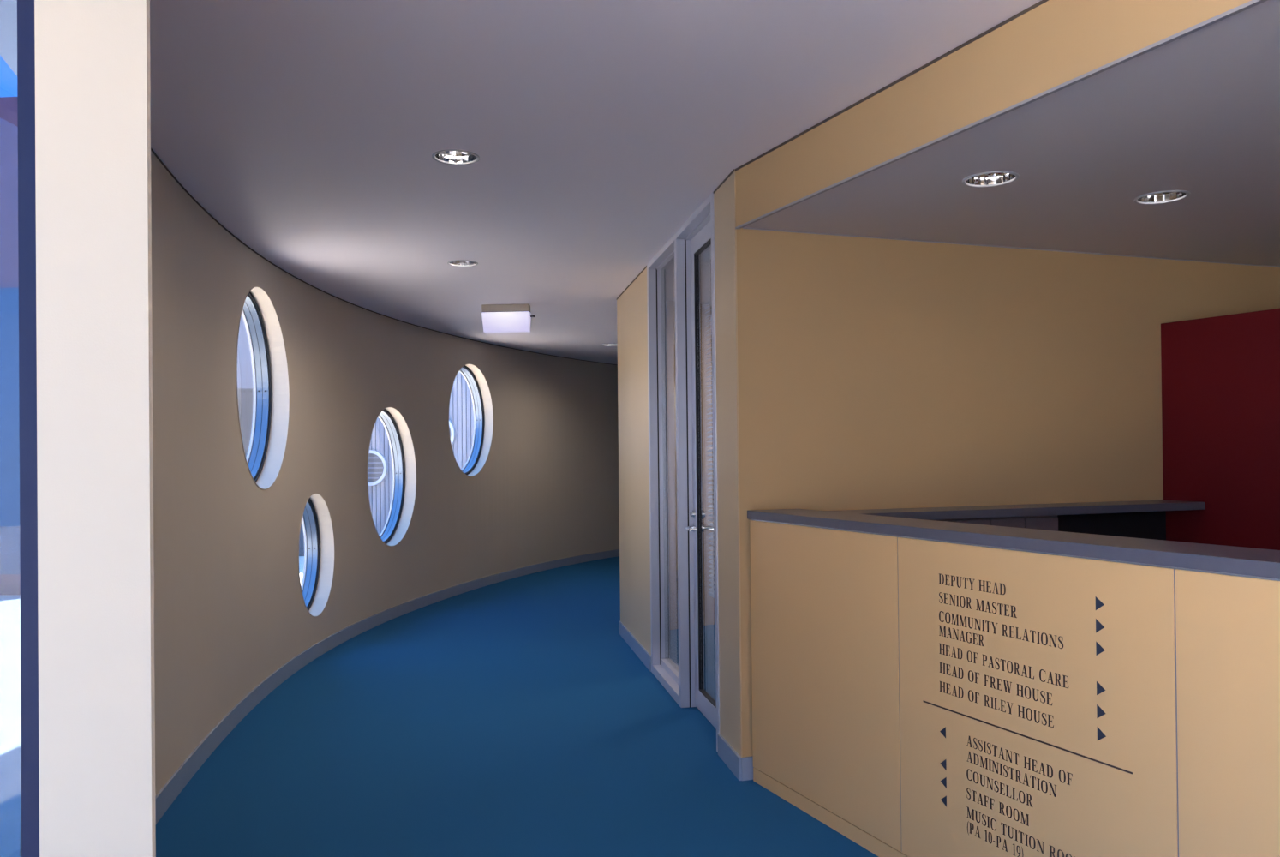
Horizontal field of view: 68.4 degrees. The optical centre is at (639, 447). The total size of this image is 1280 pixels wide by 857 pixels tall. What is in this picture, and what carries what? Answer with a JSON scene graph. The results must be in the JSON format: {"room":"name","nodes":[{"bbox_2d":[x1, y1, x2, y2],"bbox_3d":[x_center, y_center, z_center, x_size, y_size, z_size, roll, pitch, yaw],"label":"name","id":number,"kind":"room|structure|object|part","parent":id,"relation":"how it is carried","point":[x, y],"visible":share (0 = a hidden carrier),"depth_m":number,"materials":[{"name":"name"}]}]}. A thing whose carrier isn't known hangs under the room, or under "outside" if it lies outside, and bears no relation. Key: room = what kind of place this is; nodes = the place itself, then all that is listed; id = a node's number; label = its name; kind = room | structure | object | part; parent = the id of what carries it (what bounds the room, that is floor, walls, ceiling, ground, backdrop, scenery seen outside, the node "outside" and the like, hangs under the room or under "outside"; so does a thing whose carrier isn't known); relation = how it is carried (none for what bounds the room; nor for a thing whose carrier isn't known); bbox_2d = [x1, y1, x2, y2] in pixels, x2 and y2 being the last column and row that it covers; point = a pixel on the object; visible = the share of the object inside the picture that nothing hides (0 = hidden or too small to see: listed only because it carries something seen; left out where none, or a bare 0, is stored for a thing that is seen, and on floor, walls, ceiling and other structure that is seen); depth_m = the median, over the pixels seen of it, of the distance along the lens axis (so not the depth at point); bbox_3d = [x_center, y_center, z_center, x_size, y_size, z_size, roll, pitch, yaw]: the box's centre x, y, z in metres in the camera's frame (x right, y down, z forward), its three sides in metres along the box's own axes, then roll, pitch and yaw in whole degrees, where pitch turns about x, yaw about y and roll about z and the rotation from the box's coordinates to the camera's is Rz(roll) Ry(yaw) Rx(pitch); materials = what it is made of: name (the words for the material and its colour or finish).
{"room":"school reception area","nodes":[
{"label":"school reception area","id":0,"kind":"room"},
{"bbox_2d":[34,0,155,856],"bbox_3d":[-0.926,0.111,1.679,0.194,2.720,0.160,-1,0,0],"label":"wall","id":1,"kind":"structure","parent":0,"point":[94,323],"depth_m":1.60,"materials":[{"name":"beige paint"}]},
{"bbox_2d":[0,0,39,856],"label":"window","id":2,"kind":"structure","parent":1,"relation":"in","point":[19,613],"depth_m":1.62,"materials":[{"name":"blue"}]},
{"bbox_3d":[-1.606,0.118,1.623,1.106,2.600,0.008,-1,0,0],"label":"pane","id":3,"kind":"part","parent":2,"relation":"part of","materials":[{"name":"glass"}]},
{"bbox_2d":[150,150,619,795],"bbox_3d":[-1.352,0.178,9.167,1.921,2.740,12.422,-1,0,13],"label":"wall","id":4,"kind":"structure","parent":0,"point":[230,611],"depth_m":6.81,"materials":[{"name":"beige paint"}]},
{"bbox_2d":[235,286,289,490],"bbox_3d":[-2.443,-0.369,5.859,0.227,1.264,1.087,-1,0,-6],"label":"window","id":5,"kind":"structure","parent":4,"relation":"in","point":[271,407],"depth_m":6.30,"materials":[{"name":"beige metal"}]},
{"bbox_3d":[-2.519,-0.369,5.852,0.038,1.264,1.087,-1,0,-6],"label":"sash","id":6,"kind":"part","parent":5,"relation":"part of","materials":[{"name":"silver metal"}]},
{"bbox_3d":[-2.478,-0.369,5.856,0.038,1.264,1.087,-1,0,-6],"label":"frame","id":7,"kind":"part","parent":5,"relation":"part of","materials":[{"name":"silver metal"}]},
{"bbox_2d":[298,492,334,616],"bbox_3d":[-2.469,0.782,6.901,0.223,0.907,0.758,-1,0,0],"label":"window","id":8,"kind":"structure","parent":4,"relation":"in","point":[316,520],"depth_m":7.21,"materials":[{"name":"beige"}]},
{"bbox_3d":[-2.542,0.783,6.901,0.041,0.907,0.757,-1,0,0],"label":"sash","id":9,"kind":"part","parent":8,"relation":"part of","materials":[{"name":"silver metal"}]},
{"bbox_3d":[-2.500,0.782,6.901,0.041,0.907,0.757,-1,0,0],"label":"frame","id":10,"kind":"part","parent":8,"relation":"part of","materials":[{"name":"silver metal"}]},
{"bbox_2d":[150,147,617,364],"bbox_3d":[-1.261,-1.188,9.165,1.713,0.008,12.017,-1,0,13],"label":"trim","id":11,"kind":"structure","parent":4,"relation":"attached to","point":[152,150],"depth_m":6.55,"materials":[{"name":"brown"}]},
{"bbox_2d":[155,549,619,824],"bbox_3d":[-1.233,1.477,9.129,1.694,0.100,12.049,-1,0,13],"label":"baseboard","id":12,"kind":"structure","parent":4,"relation":"attached to","point":[189,767],"depth_m":6.54,"materials":[{"name":"grey paint"}]},
{"bbox_2d":[366,406,416,546],"bbox_3d":[-2.336,0.259,8.530,0.224,1.264,1.047,-1,0,9],"label":"window","id":13,"kind":"structure","parent":4,"relation":"in","point":[402,505],"depth_m":8.95,"materials":[{"name":"beige"}]},
{"bbox_3d":[-2.410,0.260,8.542,0.038,1.264,1.047,-1,0,9],"label":"sash","id":14,"kind":"part","parent":13,"relation":"part of","materials":[{"name":"silver metal"}]},
{"bbox_3d":[-2.369,0.259,8.535,0.038,1.264,1.047,-1,0,9],"label":"frame","id":15,"kind":"part","parent":13,"relation":"part of","materials":[{"name":"silver metal"}]},
{"bbox_2d":[448,363,493,476],"bbox_3d":[-1.924,-0.300,10.250,0.224,1.227,1.017,-1,0,18],"label":"window","id":16,"kind":"structure","parent":4,"relation":"in","point":[480,391],"depth_m":10.64,"materials":[{"name":"beige metal"}]},
{"bbox_3d":[-1.995,-0.299,10.273,0.038,1.227,1.017,-1,0,18],"label":"sash","id":17,"kind":"part","parent":16,"relation":"part of","materials":[{"name":"silver metal"}]},
{"bbox_3d":[-1.955,-0.300,10.260,0.038,1.227,1.017,-1,0,18],"label":"frame","id":18,"kind":"part","parent":16,"relation":"part of","materials":[{"name":"silver metal"}]},
{"bbox_2d":[155,556,878,856],"bbox_3d":[1.812,1.547,5.889,8.409,0.150,18.800,-1,0,0],"label":"floor","id":19,"kind":"structure","parent":0,"point":[512,717],"depth_m":4.52,"materials":[{"name":"teal carpet"}]},
{"bbox_2d":[713,171,742,757],"bbox_3d":[0.463,0.116,4.389,0.120,2.720,0.363,-1,0,-10],"label":"wall pier","id":20,"kind":"object","parent":19,"relation":"on","point":[724,197],"visible":0.43,"depth_m":4.35,"materials":[{"name":"beige paint"}]},
{"bbox_2d":[717,733,741,780],"bbox_3d":[0.413,1.426,4.362,0.012,0.100,0.375,-1,0,-10],"label":"baseboard","id":21,"kind":"object","parent":20,"relation":"attached to","point":[732,760],"visible":1,"depth_m":4.33,"materials":[{"name":"grey paint"}]},
{"bbox_2d":[747,508,1279,856],"bbox_3d":[1.503,0.852,2.212,0.263,1.196,4.432,0,0,-24],"label":"reception desk","id":22,"kind":"object","parent":19,"relation":"on","point":[921,687],"depth_m":2.79,"materials":[{"name":"beige laminate"}]},
{"bbox_3d":[0.703,0.860,3.725,0.018,1.090,0.992,0,0,-24],"label":"panel","id":23,"kind":"part","parent":22,"relation":"part of","materials":[{"name":"brown wood"}]},
{"bbox_3d":[1.117,0.849,2.795,0.018,1.090,1.034,0,0,-24],"label":"panel","id":24,"kind":"part","parent":22,"relation":"part of","materials":[{"name":"brown wood"}]},
{"bbox_3d":[1.540,0.838,1.846,0.018,1.090,1.034,0,0,-24],"label":"panel","id":25,"kind":"part","parent":22,"relation":"part of","materials":[{"name":"brown wood"}]},
{"bbox_2d":[825,499,1205,540],"bbox_3d":[1.785,0.872,4.502,2.141,1.182,0.253,0,0,-18],"label":"desk","id":26,"kind":"object","parent":19,"relation":"on","point":[1145,519],"visible":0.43,"depth_m":4.55,"materials":[{"name":"grey stone"}]},
{"bbox_3d":[1.535,0.868,4.328,0.186,1.072,0.016,0,0,-18],"label":"cabinet door","id":27,"kind":"part","parent":26,"relation":"part of","materials":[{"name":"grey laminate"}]},
{"bbox_3d":[1.715,0.867,4.388,0.186,1.072,0.016,0,0,-18],"label":"cabinet door","id":28,"kind":"part","parent":26,"relation":"part of","materials":[{"name":"grey laminate"}]},
{"bbox_3d":[1.900,0.865,4.450,0.186,1.072,0.016,0,0,-18],"label":"cabinet door","id":29,"kind":"part","parent":26,"relation":"part of","materials":[{"name":"grey laminate"}]},
{"bbox_3d":[2.350,0.888,4.814,0.870,1.143,0.018,0,0,-18],"label":"panel","id":30,"kind":"part","parent":26,"relation":"part of","materials":[{"name":"black laminate"}]},
{"bbox_2d":[1160,308,1279,550],"bbox_3d":[3.425,0.385,3.848,0.050,2.112,2.600,0,0,-30],"label":"partition panel","id":31,"kind":"object","parent":19,"relation":"on","point":[1221,374],"visible":0.55,"depth_m":4.70,"materials":[{"name":"red laminate"}]},
{"bbox_2d":[149,0,1041,364],"bbox_3d":[1.735,-1.356,6.010,8.901,0.220,19.000,-1,0,0],"label":"ceiling","id":32,"kind":"structure","parent":0,"point":[310,130],"depth_m":3.55,"materials":[{"name":"white paint"}]},
{"bbox_2d":[431,149,479,165],"bbox_3d":[-0.781,-1.286,3.999,0.200,0.115,0.200,-1,0,-11],"label":"recessed light","id":33,"kind":"object","parent":32,"relation":"in","point":[455,157],"visible":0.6,"depth_m":4.07,"materials":[{"name":"grey metal"}]},
{"bbox_2d":[447,259,478,266],"bbox_3d":[-1.166,-1.267,6.196,0.200,0.115,0.200,-1,0,33],"label":"recessed light","id":34,"kind":"object","parent":32,"relation":"in","point":[458,262],"visible":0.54,"depth_m":6.27,"materials":[{"name":"grey metal"}]},
{"bbox_2d":[481,303,535,333],"bbox_3d":[-1.105,-1.087,7.937,0.447,0.232,0.100,-1,0,3],"label":"emergency light","id":35,"kind":"object","parent":32,"relation":"hanging from","point":[496,318],"visible":1,"depth_m":7.90,"materials":[{"name":"beige plastic"}]},
{"bbox_2d":[481,303,530,311],"bbox_3d":[-1.127,-1.174,7.939,0.396,0.058,0.100,-1,0,3],"label":"housing","id":36,"kind":"object","parent":35,"relation":"on","point":[485,308],"depth_m":7.89,"materials":[{"name":"beige metal"}]},
{"bbox_2d":[481,311,531,333],"bbox_3d":[-1.126,-1.056,7.938,0.405,0.170,0.089,-1,0,3],"label":"diffuser","id":37,"kind":"object","parent":35,"relation":"attached to","point":[493,321],"depth_m":7.90,"materials":[{"name":"white plastic"}]},
{"bbox_2d":[601,343,617,346],"bbox_3d":[-0.346,-1.243,10.859,0.200,0.115,0.200,0,0,-23],"label":"recessed light","id":38,"kind":"object","parent":32,"relation":"in","point":[605,344],"visible":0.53,"depth_m":10.94,"materials":[{"name":"grey metal"}]},
{"bbox_2d":[616,267,651,655],"bbox_3d":[0.005,0.139,6.990,0.120,2.720,1.380,-1,0,-10],"label":"wall","id":39,"kind":"structure","parent":0,"point":[631,305],"depth_m":6.90,"materials":[{"name":"beige paint"}]},
{"bbox_2d":[616,265,646,299],"bbox_3d":[-0.070,-1.215,6.989,0.003,0.010,1.380,-1,0,-10],"label":"trim","id":40,"kind":"structure","parent":39,"relation":"attached to","point":[646,266],"depth_m":6.89,"materials":[{"name":"brown"}]},
{"bbox_2d":[618,621,651,671],"bbox_3d":[-0.046,1.449,6.970,0.012,0.100,1.380,-1,0,-10],"label":"baseboard","id":41,"kind":"structure","parent":39,"relation":"attached to","point":[636,646],"depth_m":6.87,"materials":[{"name":"grey paint"}]},
{"bbox_2d":[646,191,719,752],"bbox_3d":[0.303,0.125,5.443,0.183,2.719,1.770,-1,0,-10],"label":"door","id":42,"kind":"structure","parent":39,"relation":"in","point":[684,683],"depth_m":5.40,"materials":[{"name":"metal"}]},
{"bbox_3d":[0.181,1.462,5.842,0.056,0.055,0.820,-1,0,-10],"label":"sill rail","id":43,"kind":"part","parent":42,"relation":"part of","materials":[{"name":"metal"}]},
{"bbox_3d":[0.240,1.441,5.852,0.065,0.095,0.820,-1,0,-10],"label":"sill rail","id":44,"kind":"part","parent":42,"relation":"part of","materials":[{"name":"metal"}]},
{"bbox_3d":[0.288,0.454,5.301,0.054,0.020,0.139,-1,0,-10],"label":"lever handle","id":45,"kind":"part","parent":42,"relation":"part of","materials":[{"name":"silver metal"}]},
{"bbox_3d":[0.376,-1.150,5.026,0.037,0.092,0.650,-1,0,-10],"label":"rail","id":46,"kind":"part","parent":42,"relation":"part of","materials":[{"name":"metal"}]},
{"bbox_3d":[0.403,1.419,5.008,0.037,0.107,0.650,-1,0,-10],"label":"rail","id":47,"kind":"part","parent":42,"relation":"part of","materials":[{"name":"metal"}]},
{"bbox_3d":[0.393,0.453,5.320,0.054,0.020,0.139,-1,0,-10],"label":"lever handle","id":48,"kind":"part","parent":42,"relation":"part of","materials":[{"name":"silver metal"}]},
{"bbox_2d":[703,249,714,598],"bbox_3d":[0.439,-0.132,5.028,0.040,1.915,0.600,-1,0,-10],"label":"blind","id":49,"kind":"object","parent":39,"relation":"attached to","point":[707,257],"visible":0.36,"depth_m":5.26,"materials":[{"name":"white"}]},
{"bbox_3d":[0.430,-1.069,5.034,0.040,0.040,0.600,-1,0,-10],"label":"head rail","id":50,"kind":"part","parent":49,"relation":"part of","materials":[{"name":"white"}]},
{"bbox_3d":[0.449,0.817,5.021,0.024,0.017,0.600,-1,0,-10],"label":"rail","id":51,"kind":"part","parent":49,"relation":"part of","materials":[{"name":"white"}]},
{"bbox_3d":[0.403,-0.123,5.235,0.004,1.890,0.004,-1,0,0],"label":"ladder cord","id":52,"kind":"part","parent":49,"relation":"part of","materials":[{"name":"fabric"}]},
{"bbox_2d":[666,300,715,629],"bbox_3d":[2.719,0.128,9.447,6.800,2.720,0.120,0,0,-33],"label":"wall","id":53,"kind":"structure","parent":0,"point":[708,601],"depth_m":7.83,"materials":[{"name":"beige paint"}]},
{"bbox_2d":[735,0,1251,227],"bbox_3d":[2.140,-1.159,0.489,0.012,0.260,8.200,0,0,-25],"label":"bulkhead","id":54,"kind":"object","parent":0,"point":[1055,43],"visible":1,"depth_m":2.91,"materials":[{"name":"beige paint"}]},
{"bbox_2d":[735,217,1279,757],"bbox_3d":[3.272,0.092,5.206,6.010,2.720,0.120,0,0,-18],"label":"wall","id":55,"kind":"structure","parent":0,"point":[873,373],"depth_m":4.55,"materials":[{"name":"beige paint"}]},
{"bbox_2d":[713,168,734,193],"bbox_3d":[0.388,-1.238,4.387,0.003,0.010,0.363,-1,0,-10],"label":"trim","id":56,"kind":"structure","parent":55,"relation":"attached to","point":[732,170],"depth_m":4.38,"materials":[{"name":"brown"}]},
{"bbox_2d":[741,755,753,780],"bbox_3d":[0.482,1.424,4.189,0.068,0.100,0.012,0,0,-18],"label":"baseboard","id":57,"kind":"structure","parent":55,"relation":"attached to","point":[747,767],"depth_m":4.18,"materials":[{"name":"grey paint"}]},
{"bbox_2d":[734,0,1048,171],"bbox_3d":[2.132,-1.284,0.487,0.003,0.010,8.200,0,0,-25],"label":"trim","id":58,"kind":"structure","parent":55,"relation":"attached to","point":[1042,2],"depth_m":3.17,"materials":[{"name":"brown"}]},
{"bbox_2d":[735,0,1268,229],"bbox_3d":[2.140,-1.025,0.487,0.015,0.009,8.200,0,0,-25],"label":"trim","id":59,"kind":"structure","parent":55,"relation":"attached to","point":[1249,4],"depth_m":2.67,"materials":[{"name":"grey"}]},
{"bbox_2d":[742,227,1279,267],"bbox_3d":[3.295,-1.005,5.160,5.980,0.006,0.004,0,0,-18],"label":"trim","id":60,"kind":"structure","parent":55,"relation":"attached to","point":[743,227],"depth_m":4.64,"materials":[{"name":"grey"}]},
{"bbox_2d":[744,0,1279,266],"bbox_3d":[3.256,-1.064,1.407,5.666,0.060,9.600,-1,0,0],"label":"ceiling","id":61,"kind":"structure","parent":0,"point":[1198,113],"depth_m":3.42,"materials":[{"name":"grey paint"}]},
{"bbox_2d":[962,171,1019,187],"bbox_3d":[1.302,-1.052,3.504,0.200,0.115,0.200,-1,0,16],"label":"recessed light","id":62,"kind":"object","parent":61,"relation":"in","point":[989,179],"visible":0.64,"depth_m":3.57,"materials":[{"name":"grey metal"}]},
{"bbox_2d":[1133,190,1190,204],"bbox_3d":[2.092,-1.058,3.780,0.200,0.115,0.200,0,-1,-42],"label":"recessed light","id":63,"kind":"object","parent":61,"relation":"in","point":[1161,197],"visible":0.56,"depth_m":3.84,"materials":[{"name":"grey metal"}]},
{"label":"outside","id":64,"kind":"structure","parent":0,"visible":0},
{"bbox_2d":[299,556,304,585],"bbox_3d":[-16.730,2.000,9.988,46.500,0.290,60.000,-1,0,0],"label":"ground","id":65,"kind":"structure","parent":64,"point":[301,558],"depth_m":14.05,"materials":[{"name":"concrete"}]},
{"bbox_2d":[237,316,304,556],"bbox_3d":[-6.885,-1.311,15.284,3.400,6.200,0.425,-1,0,-14],"label":"building","id":66,"kind":"structure","parent":65,"relation":"on","point":[245,389],"depth_m":15.31,"materials":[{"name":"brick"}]},
{"bbox_2d":[367,370,473,535],"bbox_3d":[-2.776,-1.051,15.761,4.814,5.600,0.370,-1,0,12],"label":"building","id":67,"kind":"structure","parent":65,"relation":"on","point":[461,409],"depth_m":15.92,"materials":[{"name":"silver metal"}]},
{"bbox_3d":[-4.565,0.254,15.962,0.449,0.024,0.017,-1,0,12],"label":"louvre blade","id":68,"kind":"part","parent":67,"relation":"part of","materials":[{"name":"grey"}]},
{"bbox_3d":[-4.563,0.424,15.961,0.449,0.024,0.017,-1,0,12],"label":"louvre blade","id":69,"kind":"part","parent":67,"relation":"part of","materials":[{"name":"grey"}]},
{"bbox_3d":[-4.564,0.339,15.962,0.480,0.024,0.017,-1,0,12],"label":"louvre blade","id":70,"kind":"part","parent":67,"relation":"part of","materials":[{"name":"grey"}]}
]}

